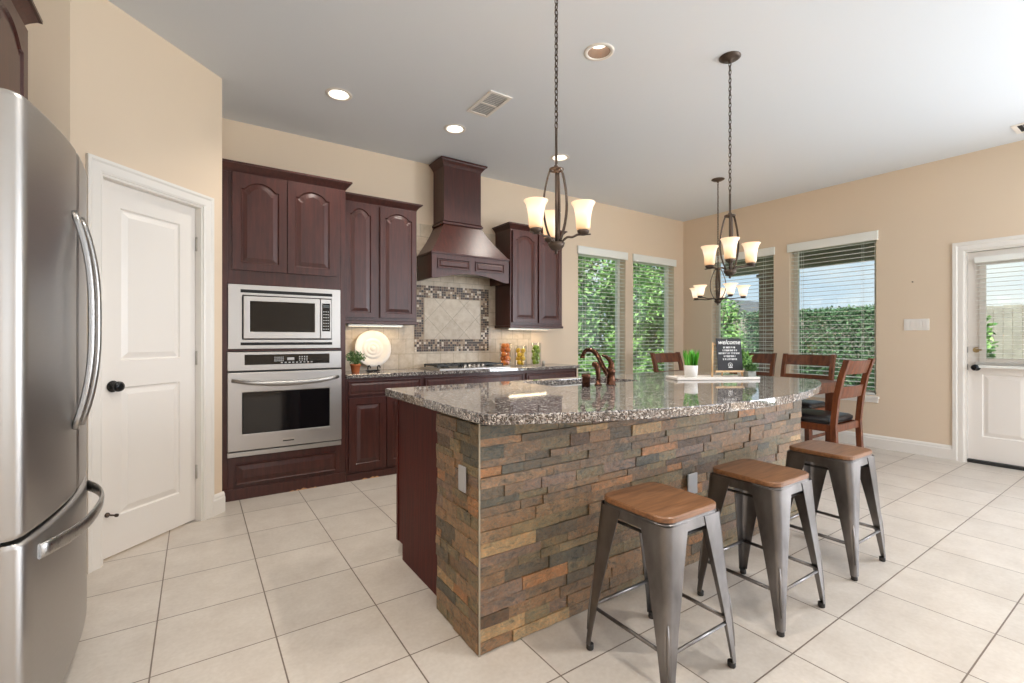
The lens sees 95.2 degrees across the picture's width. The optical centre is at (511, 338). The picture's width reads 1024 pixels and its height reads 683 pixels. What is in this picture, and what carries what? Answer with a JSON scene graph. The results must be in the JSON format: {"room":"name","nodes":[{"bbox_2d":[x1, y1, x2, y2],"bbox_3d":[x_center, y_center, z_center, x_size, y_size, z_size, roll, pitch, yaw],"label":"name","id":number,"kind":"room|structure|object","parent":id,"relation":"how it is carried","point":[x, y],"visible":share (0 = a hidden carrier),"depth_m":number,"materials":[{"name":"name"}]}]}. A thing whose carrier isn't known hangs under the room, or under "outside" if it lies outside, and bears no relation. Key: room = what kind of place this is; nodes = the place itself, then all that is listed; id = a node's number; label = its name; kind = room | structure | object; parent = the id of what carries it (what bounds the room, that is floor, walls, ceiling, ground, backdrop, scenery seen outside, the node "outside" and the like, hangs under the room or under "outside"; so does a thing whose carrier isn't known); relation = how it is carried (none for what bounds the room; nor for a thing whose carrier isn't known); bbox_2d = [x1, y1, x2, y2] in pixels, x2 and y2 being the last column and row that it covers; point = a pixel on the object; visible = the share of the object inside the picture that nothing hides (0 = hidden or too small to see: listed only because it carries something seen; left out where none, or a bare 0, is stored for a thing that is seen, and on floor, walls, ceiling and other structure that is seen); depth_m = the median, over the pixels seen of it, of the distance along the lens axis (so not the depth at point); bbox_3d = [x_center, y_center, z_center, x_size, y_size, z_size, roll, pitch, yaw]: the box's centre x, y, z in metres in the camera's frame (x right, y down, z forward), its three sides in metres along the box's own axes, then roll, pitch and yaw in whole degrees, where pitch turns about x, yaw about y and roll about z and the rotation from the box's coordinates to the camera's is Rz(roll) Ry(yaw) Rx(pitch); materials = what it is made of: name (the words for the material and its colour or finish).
{"room":"kitchen","nodes":[
{"label":"kitchen","id":0,"kind":"room"},
{"bbox_2d":[25,0,69,141],"bbox_3d":[-2.531,-0.305,2.167,0.732,3.010,0.120,0,0,-34],"label":"wall","id":1,"kind":"structure","parent":0,"point":[49,41],"depth_m":2.28,"materials":[{"name":"beige paint"}]},
{"bbox_2d":[70,0,224,515],"bbox_3d":[-2.154,-0.305,2.801,0.136,3.010,0.957,0,0,11],"label":"wall","id":2,"kind":"structure","parent":0,"point":[139,102],"depth_m":2.74,"materials":[{"name":"beige paint"}]},
{"bbox_2d":[85,153,213,573],"bbox_3d":[-2.156,0.125,2.788,0.138,2.150,0.790,0,0,11],"label":"door","id":3,"kind":"structure","parent":2,"relation":"in","point":[150,420],"depth_m":2.78,"materials":[{"name":"white paint"}]},
{"bbox_2d":[350,364,360,372],"bbox_3d":[-1.403,0.262,4.193,0.094,0.075,0.094,0,0,-34],"label":"pot","id":4,"kind":"object","parent":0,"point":[355,368],"depth_m":4.16,"materials":[{"name":"orange ceramic"}]},
{"bbox_2d":[222,118,682,376],"bbox_3d":[-0.499,-0.305,5.190,7.805,3.010,0.160,0,0,-34],"label":"wall","id":5,"kind":"structure","parent":0,"point":[614,228],"depth_m":5.49,"materials":[{"name":"beige paint"}]},
{"bbox_2d":[345,192,422,325],"bbox_3d":[-1.238,-0.702,4.370,0.718,1.136,0.348,0,0,-34],"label":"upper cabinet","id":6,"kind":"object","parent":5,"relation":"attached to","point":[380,233],"visible":0.78,"depth_m":4.23,"materials":[{"name":"brown wood"}]},
{"bbox_2d":[347,324,402,326],"bbox_3d":[-1.277,-0.124,4.387,0.513,0.018,0.040,0,0,-34],"label":"light bar","id":7,"kind":"object","parent":6,"relation":"attached to","point":[360,325],"visible":0.96,"depth_m":4.36,"materials":[{"name":"white plastic"}]},
{"bbox_2d":[345,223,530,370],"bbox_3d":[-0.714,-0.440,4.942,2.269,1.480,0.010,0,0,-34],"label":"backsplash","id":8,"kind":"structure","parent":5,"relation":"attached to","point":[401,339],"depth_m":4.91,"materials":[{"name":"tile"}]},
{"bbox_2d":[414,285,488,351],"bbox_3d":[-0.627,-0.211,4.991,0.881,0.682,0.006,0,0,-34],"label":"mosaic panel","id":9,"kind":"object","parent":5,"relation":"attached to","point":[448,318],"visible":0.9,"depth_m":4.98,"materials":[{"name":"tile"}]},
{"bbox_2d":[417,156,509,286],"bbox_3d":[-0.497,-1.195,4.861,0.900,1.210,0.367,0,0,-34],"label":"range hood","id":10,"kind":"object","parent":5,"relation":"attached to","point":[457,244],"visible":0.98,"depth_m":4.74,"materials":[{"name":"brown wood"}]},
{"bbox_2d":[492,222,566,328],"bbox_3d":[0.209,-0.686,5.348,0.814,1.128,0.348,0,0,-34],"label":"upper cabinet","id":11,"kind":"object","parent":5,"relation":"attached to","point":[532,296],"visible":0.75,"depth_m":5.19,"materials":[{"name":"brown wood"}]},
{"bbox_2d":[507,328,548,329],"bbox_3d":[0.189,-0.112,5.378,0.564,0.018,0.040,0,0,-34],"label":"light bar","id":12,"kind":"object","parent":11,"relation":"attached to","point":[507,328],"visible":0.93,"depth_m":5.32,"materials":[{"name":"white plastic"}]},
{"bbox_2d":[578,254,619,373],"bbox_3d":[1.179,-0.228,6.301,0.940,1.865,0.180,0,0,-34],"label":"window","id":13,"kind":"structure","parent":5,"relation":"in","point":[616,262],"depth_m":6.57,"materials":[{"name":"beige plastic"}]},
{"bbox_2d":[577,245,627,376],"bbox_3d":[1.205,-0.289,6.263,0.928,1.814,0.090,0,0,-34],"label":"window blind","id":14,"kind":"object","parent":13,"relation":"attached to","point":[582,250],"visible":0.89,"depth_m":6.24,"materials":[{"name":"white plastic"}]},
{"bbox_2d":[633,261,668,370],"bbox_3d":[2.049,-0.228,6.888,0.970,1.865,0.180,0,0,-34],"label":"window","id":15,"kind":"structure","parent":5,"relation":"in","point":[666,310],"depth_m":7.17,"materials":[{"name":"beige plastic"}]},
{"bbox_2d":[632,254,676,373],"bbox_3d":[2.075,-0.289,6.851,0.958,1.814,0.090,0,0,-34],"label":"window blind","id":16,"kind":"object","parent":15,"relation":"attached to","point":[635,257],"visible":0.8,"depth_m":6.79,"materials":[{"name":"white plastic"}]},
{"bbox_2d":[61,436,1023,682],"bbox_3d":[1.813,1.260,1.768,7.805,0.120,8.420,0,0,-34],"label":"floor","id":17,"kind":"structure","parent":0,"point":[311,585],"depth_m":2.07,"materials":[{"name":"tile"}]},
{"bbox_2d":[0,88,103,682],"bbox_3d":[-1.860,0.263,1.465,0.865,1.875,0.890,0,0,-34],"label":"refrigerator","id":18,"kind":"object","parent":17,"relation":"on","point":[49,374],"visible":1,"depth_m":1.38,"materials":[{"name":"grey metal"}]},
{"bbox_2d":[222,158,351,501],"bbox_3d":[-1.861,-0.056,3.864,0.927,2.512,0.507,0,0,-34],"label":"tall cabinet","id":19,"kind":"object","parent":17,"relation":"on","point":[281,228],"visible":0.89,"depth_m":3.63,"materials":[{"name":"brown wood"}]},
{"bbox_2d":[227,350,340,457],"bbox_3d":[-1.847,0.487,3.795,0.809,0.778,0.512,0,0,-34],"label":"wall oven","id":20,"kind":"object","parent":19,"relation":"in","point":[278,401],"visible":1,"depth_m":3.62,"materials":[{"name":"silver metal"}]},
{"bbox_2d":[228,284,339,348],"bbox_3d":[-1.863,-0.167,3.821,0.801,0.482,0.412,0,0,-34],"label":"microwave","id":21,"kind":"object","parent":19,"relation":"in","point":[262,315],"visible":1,"depth_m":3.63,"materials":[{"name":"silver metal"}]},
{"bbox_2d":[345,375,421,481],"bbox_3d":[-1.234,0.767,4.301,0.687,0.866,0.482,0,0,-34],"label":"base cabinet","id":22,"kind":"object","parent":17,"relation":"on","point":[370,415],"visible":0.63,"depth_m":4.03,"materials":[{"name":"brown wood"}]},
{"bbox_2d":[422,371,523,385],"bbox_3d":[-0.473,0.767,4.816,1.149,0.866,0.482,0,0,-34],"label":"base cabinet","id":23,"kind":"object","parent":17,"relation":"on","point":[462,378],"visible":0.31,"depth_m":4.59,"materials":[{"name":"brown wood"}]},
{"bbox_2d":[345,363,579,378],"bbox_3d":[-0.439,0.316,4.835,2.603,0.032,0.490,0,0,-34],"label":"countertop","id":24,"kind":"structure","parent":23,"relation":"on","point":[417,371],"depth_m":4.45,"materials":[{"name":"stone"}]},
{"bbox_2d":[345,351,366,372],"bbox_3d":[-1.403,0.199,4.190,0.180,0.201,0.183,0,0,34],"label":"potted herb","id":25,"kind":"object","parent":24,"relation":"on","point":[355,368],"visible":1,"depth_m":4.16,"materials":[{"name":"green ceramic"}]},
{"bbox_2d":[365,365,380,370],"bbox_3d":[-1.297,0.269,4.349,0.126,0.059,0.101,0,0,-34],"label":"plate stand","id":26,"kind":"object","parent":24,"relation":"on","point":[379,366],"visible":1,"depth_m":4.33,"materials":[{"name":"black metal"}]},
{"bbox_2d":[355,330,390,366],"bbox_3d":[-1.326,0.090,4.462,0.350,0.346,0.068,0,0,-34],"label":"decorative plate","id":27,"kind":"object","parent":26,"relation":"on","point":[376,346],"visible":0.97,"depth_m":4.47,"materials":[{"name":"beige ceramic"}]},
{"bbox_2d":[420,362,509,370],"bbox_3d":[-0.474,0.275,4.791,0.800,0.050,0.450,0,0,-34],"label":"gas cooktop","id":28,"kind":"object","parent":24,"relation":"in","point":[462,365],"visible":1,"depth_m":4.66,"materials":[{"name":"silver metal"}]},
{"bbox_2d":[524,368,576,379],"bbox_3d":[0.312,0.767,5.346,0.744,0.866,0.482,0,0,-34],"label":"base cabinet","id":29,"kind":"object","parent":17,"relation":"on","point":[569,372],"visible":0.22,"depth_m":5.14,"materials":[{"name":"brown wood"}]},
{"bbox_2d":[396,384,801,656],"bbox_3d":[0.650,0.756,2.865,2.557,0.888,1.026,0,0,-34],"label":"kitchen island","id":30,"kind":"object","parent":17,"relation":"on","point":[500,523],"visible":0.66,"depth_m":2.03,"materials":[{"name":"brown stone"}]},
{"bbox_2d":[458,464,465,492],"bbox_3d":[-0.196,0.550,1.844,0.007,0.100,0.055,0,0,-34],"label":"outlet","id":31,"kind":"object","parent":30,"relation":"attached to","point":[461,468],"depth_m":1.84,"materials":[{"name":"grey plastic"}]},
{"bbox_2d":[385,371,820,424],"bbox_3d":[0.782,0.292,2.725,2.632,0.040,1.405,0,0,-34],"label":"island countertop","id":32,"kind":"structure","parent":30,"relation":"on","point":[651,395],"depth_m":2.17,"materials":[{"name":"stone"}]},
{"bbox_2d":[556,383,602,386],"bbox_3d":[0.446,0.400,3.011,0.716,0.176,0.376,0,0,-34],"label":"sink basin","id":33,"kind":"object","parent":32,"relation":"in","point":[590,383],"visible":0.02,"depth_m":3.21,"materials":[{"name":"silver metal"}]},
{"bbox_2d":[581,374,590,386],"bbox_3d":[0.420,0.234,2.655,0.052,0.074,0.052,0,0,-34],"label":"air gap cap","id":34,"kind":"object","parent":32,"relation":"on","point":[585,377],"visible":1,"depth_m":2.63,"materials":[{"name":"brown metal"}]},
{"bbox_2d":[592,361,601,384],"bbox_3d":[0.504,0.202,2.764,0.044,0.139,0.060,0,0,-34],"label":"sprayer","id":35,"kind":"object","parent":32,"relation":"on","point":[596,365],"visible":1,"depth_m":2.75,"materials":[{"name":"brown metal"}]},
{"bbox_2d":[580,348,615,384],"bbox_3d":[0.521,0.163,2.864,0.060,0.217,0.292,0,0,-34],"label":"kitchen faucet","id":36,"kind":"object","parent":32,"relation":"on","point":[609,372],"visible":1,"depth_m":2.78,"materials":[{"name":"brown metal"}]},
{"bbox_2d":[666,375,759,379],"bbox_3d":[1.361,0.263,3.183,0.580,0.018,0.180,0,0,-6],"label":"serving tray","id":37,"kind":"object","parent":32,"relation":"on","point":[678,377],"visible":0.91,"depth_m":3.11,"materials":[{"name":"white paint"}]},
{"bbox_2d":[683,349,699,376],"bbox_3d":[1.213,0.162,3.171,0.106,0.198,0.109,0,0,-34],"label":"potted grass","id":38,"kind":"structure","parent":37,"relation":"on","point":[691,359],"depth_m":3.14,"materials":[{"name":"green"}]},
{"bbox_2d":[711,343,743,376],"bbox_3d":[1.456,0.140,3.201,0.233,0.232,0.111,0,0,-6],"label":"easel","id":39,"kind":"object","parent":37,"relation":"on","point":[713,344],"visible":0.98,"depth_m":3.16,"materials":[{"name":"brown wood"}]},
{"bbox_2d":[716,338,742,370],"bbox_3d":[1.474,0.104,3.172,0.178,0.217,0.035,0,0,-6],"label":"welcome sign","id":40,"kind":"object","parent":39,"relation":"on","point":[729,352],"visible":1,"depth_m":3.17,"materials":[{"name":"black"}]},
{"bbox_2d":[737,349,753,376],"bbox_3d":[1.597,0.165,3.248,0.147,0.192,0.146,0,0,-34],"label":"bush","id":41,"kind":"object","parent":37,"relation":"on","point":[746,358],"visible":0.38,"depth_m":3.21,"materials":[{"name":"green plant"}]},
{"bbox_2d":[743,362,756,376],"bbox_3d":[1.610,0.208,3.156,0.088,0.106,0.073,0,0,-6],"label":"planter","id":42,"kind":"object","parent":37,"relation":"on","point":[750,371],"visible":1,"depth_m":3.14,"materials":[{"name":"white ceramic"}]},
{"bbox_2d":[687,472,696,493],"bbox_3d":[0.954,0.765,2.473,0.080,0.110,0.007,0,0,-34],"label":"outlet","id":43,"kind":"object","parent":30,"relation":"attached to","point":[691,476],"depth_m":2.47,"materials":[{"name":"grey plastic"}]},
{"bbox_2d":[586,482,735,682],"bbox_3d":[0.553,0.899,1.762,0.392,0.602,0.392,0,0,-34],"label":"bar stool","id":44,"kind":"object","parent":17,"relation":"on","point":[664,515],"visible":1,"depth_m":1.67,"materials":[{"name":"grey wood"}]},
{"bbox_2d":[650,352,683,371],"bbox_3d":[2.096,0.685,5.740,0.542,1.030,0.574,0,0,-34],"label":"dining chair","id":45,"kind":"object","parent":17,"relation":"on","point":[656,358],"visible":0.3,"depth_m":5.95,"materials":[{"name":"brown wood"}]},
{"bbox_2d":[729,353,776,375],"bbox_3d":[2.801,0.685,5.682,0.574,1.030,0.542,0,0,-34],"label":"dining chair","id":46,"kind":"object","parent":17,"relation":"on","point":[757,358],"visible":0.15,"depth_m":5.67,"materials":[{"name":"brown wood"}]},
{"bbox_2d":[697,459,825,637],"bbox_3d":[1.135,0.899,2.143,0.392,0.602,0.392,0,0,-34],"label":"bar stool","id":47,"kind":"object","parent":17,"relation":"on","point":[763,491],"visible":0.96,"depth_m":2.06,"materials":[{"name":"grey metal"}]},
{"bbox_2d":[780,353,836,439],"bbox_3d":[3.154,0.685,5.160,0.574,1.030,0.542,0,0,-34],"label":"dining chair","id":48,"kind":"object","parent":17,"relation":"on","point":[819,360],"visible":0.38,"depth_m":5.19,"materials":[{"name":"brown wood"}]},
{"bbox_2d":[801,399,824,408],"bbox_3d":[3.087,0.693,5.116,0.415,0.062,0.500,0,0,-34],"label":"seat cushion","id":49,"kind":"object","parent":48,"relation":"on","point":[806,404],"depth_m":4.90,"materials":[{"name":"black leather"}]},
{"bbox_2d":[816,379,836,441],"bbox_3d":[2.497,0.805,4.807,0.980,0.790,1.230,0,0,-34],"label":"dining table","id":50,"kind":"object","parent":17,"relation":"on","point":[827,386],"visible":0.09,"depth_m":4.55,"materials":[{"name":"brown wood"}]},
{"bbox_2d":[785,440,885,580],"bbox_3d":[1.752,0.899,2.578,0.392,0.602,0.392,0,0,-34],"label":"bar stool","id":51,"kind":"object","parent":17,"relation":"on","point":[816,457],"visible":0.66,"depth_m":2.48,"materials":[{"name":"grey metal"}]},
{"bbox_2d":[801,358,875,447],"bbox_3d":[2.804,0.685,4.173,0.542,1.030,0.574,0,0,-34],"label":"dining chair","id":52,"kind":"object","parent":17,"relation":"on","point":[811,419],"visible":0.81,"depth_m":4.02,"materials":[{"name":"brown wood"}]},
{"bbox_2d":[801,409,852,423],"bbox_3d":[2.759,0.693,4.239,0.500,0.062,0.415,0,0,-34],"label":"seat cushion","id":53,"kind":"object","parent":52,"relation":"on","point":[809,416],"depth_m":4.09,"materials":[{"name":"black leather"}]},
{"bbox_2d":[108,0,1023,221],"bbox_3d":[1.701,-1.880,1.934,7.805,0.140,8.020,0,0,-34],"label":"ceiling","id":54,"kind":"structure","parent":0,"point":[825,93],"depth_m":3.33,"materials":[{"name":"white paint"}]},
{"bbox_2d":[325,87,351,100],"bbox_3d":[-1.280,-1.857,3.458,0.190,0.106,0.190,0,0,-34],"label":"recessed light","id":55,"kind":"object","parent":54,"relation":"in","point":[339,94],"visible":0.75,"depth_m":3.48,"materials":[{"name":"white paint"}]},
{"bbox_2d":[444,124,465,133],"bbox_3d":[-0.490,-1.857,4.024,0.190,0.106,0.190,0,0,-34],"label":"recessed light","id":56,"kind":"object","parent":54,"relation":"in","point":[450,128],"visible":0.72,"depth_m":4.05,"materials":[{"name":"white paint"}]},
{"bbox_2d":[467,90,512,117],"bbox_3d":[-0.178,-1.806,3.603,0.190,0.008,0.370,0,0,-34],"label":"ceiling vent","id":57,"kind":"object","parent":54,"relation":"in","point":[492,101],"visible":1,"depth_m":3.59,"materials":[{"name":"white metal"}]},
{"bbox_2d":[524,0,594,253],"bbox_3d":[0.182,-1.103,2.185,0.312,1.412,0.332,0,0,-34],"label":"chandelier","id":58,"kind":"object","parent":54,"relation":"hanging from","point":[538,217],"visible":1,"depth_m":2.16,"materials":[{"name":"dark bronze iron"},{"name":"frosted white glass"}]},
{"bbox_2d":[550,154,569,160],"bbox_3d":[0.478,-1.857,4.662,0.190,0.106,0.190,0,0,-34],"label":"recessed light","id":59,"kind":"object","parent":54,"relation":"in","point":[561,157],"visible":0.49,"depth_m":4.69,"materials":[{"name":"white paint"}]},
{"bbox_2d":[584,42,613,60],"bbox_3d":[0.549,-1.857,2.948,0.190,0.106,0.190,0,0,-34],"label":"recessed light","id":60,"kind":"object","parent":54,"relation":"in","point":[600,51],"visible":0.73,"depth_m":2.99,"materials":[{"name":"white paint"}]},
{"bbox_2d":[689,177,750,304],"bbox_3d":[2.317,-1.097,5.307,0.647,1.423,0.639,0,0,-34],"label":"chandelier","id":61,"kind":"object","parent":54,"relation":"hanging from","point":[698,291],"visible":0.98,"depth_m":5.26,"materials":[{"name":"brown metal"}]},
{"bbox_2d":[701,51,760,277],"bbox_3d":[1.380,-1.098,3.030,0.357,1.422,0.326,0,0,-34],"label":"chandelier","id":62,"kind":"object","parent":54,"relation":"hanging from","point":[730,243],"visible":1,"depth_m":2.99,"materials":[{"name":"brown metal"}]},
{"bbox_2d":[1010,122,1023,133],"bbox_3d":[4.452,-1.806,3.878,0.260,0.008,0.400,0,0,-34],"label":"ceiling vent","id":63,"kind":"object","parent":54,"relation":"in","point":[1018,128],"visible":1,"depth_m":4.00,"materials":[{"name":"white metal"}]},
{"bbox_2d":[684,365,697,376],"bbox_3d":[1.212,0.219,3.167,0.090,0.083,0.090,0,0,-34],"label":"pot","id":64,"kind":"object","parent":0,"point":[689,370],"depth_m":3.13,"materials":[{"name":"white ceramic"}]},
{"bbox_2d":[683,140,1023,444],"bbox_3d":[4.913,-0.305,4.008,0.160,3.010,7.860,0,0,-34],"label":"wall","id":65,"kind":"structure","parent":0,"point":[918,212],"depth_m":5.00,"materials":[{"name":"beige paint"}]},
{"bbox_2d":[716,255,773,370],"bbox_3d":[3.211,-0.228,6.491,0.180,1.865,0.940,0,0,-34],"label":"window","id":66,"kind":"structure","parent":65,"relation":"in","point":[718,306],"depth_m":6.84,"materials":[{"name":"beige plastic"}]},
{"bbox_2d":[713,247,774,372],"bbox_3d":[3.173,-0.289,6.465,0.090,1.814,0.928,0,0,-34],"label":"window blind","id":67,"kind":"object","parent":66,"relation":"attached to","point":[763,252],"visible":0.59,"depth_m":6.33,"materials":[{"name":"white plastic"}]},
{"bbox_2d":[794,240,878,402],"bbox_3d":[3.824,-0.228,5.584,0.180,1.865,0.970,0,0,-34],"label":"window","id":68,"kind":"structure","parent":65,"relation":"in","point":[873,398],"depth_m":5.87,"materials":[{"name":"beige plastic"}]},
{"bbox_2d":[787,230,878,394],"bbox_3d":[3.786,-0.289,5.558,0.090,1.814,0.958,0,0,-34],"label":"window blind","id":69,"kind":"object","parent":68,"relation":"attached to","point":[871,235],"visible":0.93,"depth_m":5.55,"materials":[{"name":"white plastic"}]},
{"bbox_2d":[800,428,951,459],"bbox_3d":[3.511,1.130,5.925,0.016,0.140,3.111,0,0,-34],"label":"baseboard","id":70,"kind":"structure","parent":65,"relation":"attached to","point":[937,450],"depth_m":5.00,"materials":[{"name":"white paint"}]},
{"bbox_2d":[904,319,928,330],"bbox_3d":[4.221,-0.148,4.879,0.011,0.117,0.196,0,0,-34],"label":"switch plate","id":71,"kind":"object","parent":65,"relation":"attached to","point":[909,324],"visible":1,"depth_m":4.87,"materials":[{"name":"white paint"}]},
{"bbox_2d":[952,234,1023,470],"bbox_3d":[4.730,0.126,4.240,0.203,2.148,1.066,0,0,-34],"label":"door","id":72,"kind":"structure","parent":65,"relation":"in","point":[988,403],"depth_m":4.51,"materials":[{"name":"white paint"}]},
{"bbox_2d":[974,252,1023,368],"bbox_3d":[4.676,-0.254,4.204,0.047,1.062,0.748,0,0,-34],"label":"door blind","id":73,"kind":"object","parent":72,"relation":"attached to","point":[1014,256],"visible":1,"depth_m":4.36,"materials":[{"name":"white plastic"}]},
{"label":"outside","id":74,"kind":"structure","parent":0,"visible":0},
{"bbox_2d":[578,347,604,368],"bbox_3d":[4.029,1.570,20.827,90.000,0.460,90.000,0,0,-34],"label":"lawn","id":75,"kind":"structure","parent":74,"point":[588,358],"depth_m":33.87,"materials":[{"name":"green plant"}]},
{"bbox_2d":[578,256,605,358],"bbox_3d":[0.495,-1.046,10.712,3.618,5.090,2.411,0,0,-38],"label":"tree","id":76,"kind":"object","parent":75,"relation":"on","point":[589,303],"visible":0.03,"depth_m":10.78,"materials":[{"name":"green plant"}]},
{"bbox_2d":[578,355,608,375],"bbox_3d":[1.022,0.849,8.825,2.526,1.193,1.123,0,0,-32],"label":"shrub","id":77,"kind":"object","parent":75,"relation":"on","point":[579,358],"visible":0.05,"depth_m":8.97,"materials":[{"name":"green plant"}]},
{"bbox_2d":[584,258,606,340],"bbox_3d":[-0.065,-2.022,15.898,8.779,7.288,3.909,0,0,-23],"label":"tree","id":78,"kind":"object","parent":75,"relation":"on","point":[587,258],"visible":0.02,"depth_m":17.97,"materials":[{"name":"green plant"}]},
{"bbox_2d":[578,259,663,368],"bbox_3d":[3.415,-0.833,12.656,3.915,4.674,2.836,0,0,-38],"label":"tree","id":79,"kind":"object","parent":75,"relation":"on","point":[647,325],"visible":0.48,"depth_m":12.02,"materials":[{"name":"green plant"}]},
{"bbox_2d":[633,347,663,372],"bbox_3d":[3.219,0.803,10.301,2.703,1.277,1.244,0,0,-34],"label":"shrub","id":80,"kind":"object","parent":75,"relation":"on","point":[647,361],"visible":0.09,"depth_m":9.99,"materials":[{"name":"green plant"}]},
{"bbox_2d":[721,296,747,372],"bbox_3d":[5.973,-0.033,14.144,2.006,2.911,2.652,0,0,-34],"label":"tree","id":81,"kind":"object","parent":75,"relation":"on","point":[732,316],"visible":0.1,"depth_m":13.57,"materials":[{"name":"green plant"}]},
{"bbox_2d":[724,299,758,316],"bbox_3d":[11.307,-0.310,23.452,6.000,3.300,5.800,0,0,-34],"label":"house","id":82,"kind":"structure","parent":75,"relation":"on","point":[753,304],"depth_m":21.52,"materials":[{"name":"beige"}]},
{"bbox_2d":[741,304,873,389],"bbox_3d":[7.530,0.325,10.642,1.646,2.182,4.131,0,0,-34],"label":"hedge","id":83,"kind":"object","parent":75,"relation":"on","point":[831,313],"visible":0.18,"depth_m":10.35,"materials":[{"name":"green plant"}]},
{"bbox_2d":[606,304,1023,384],"bbox_3d":[8.975,0.300,12.116,0.060,2.040,18.028,0,0,-34],"label":"wooden fence","id":84,"kind":"object","parent":75,"relation":"on","point":[1017,328],"visible":0.02,"depth_m":9.91,"materials":[{"name":"beige wood"}]},
{"bbox_2d":[986,315,997,358],"bbox_3d":[7.587,0.248,7.752,0.963,2.362,0.776,0,0,-34],"label":"shrub","id":85,"kind":"object","parent":75,"relation":"on","point":[989,349],"visible":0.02,"depth_m":7.44,"materials":[{"name":"green plant"}]},
{"bbox_3d":[5.429,1.280,5.902,2.795,0.119,6.700,0,0,-34],"label":"patio slab","id":86,"kind":"object","parent":75,"relation":"on","visible":0},
{"bbox_2d":[756,270,773,371],"bbox_3d":[4.721,0.000,8.392,0.440,2.438,0.440,0,0,-34],"label":"brick column","id":87,"kind":"structure","parent":86,"relation":"on","point":[769,325],"depth_m":8.33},
{"bbox_2d":[725,241,873,276],"bbox_3d":[5.230,-1.410,5.767,2.315,0.380,6.700,0,0,-34],"label":"roof","id":88,"kind":"structure","parent":87,"relation":"on","point":[849,248],"depth_m":7.63,"materials":[{"name":"beige paint"}]},
{"bbox_3d":[-1.156,-0.305,-0.665,0.160,3.010,6.912,0,0,-34],"label":"wall","id":89,"kind":"structure","parent":0,"visible":0},
{"bbox_2d":[0,0,42,99],"bbox_3d":[-1.933,-1.008,1.298,0.700,0.615,1.065,0,0,-34],"label":"upper cabinet","id":90,"kind":"object","parent":89,"relation":"attached to","point":[14,14],"visible":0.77,"depth_m":1.74,"materials":[{"name":"brown wood"}]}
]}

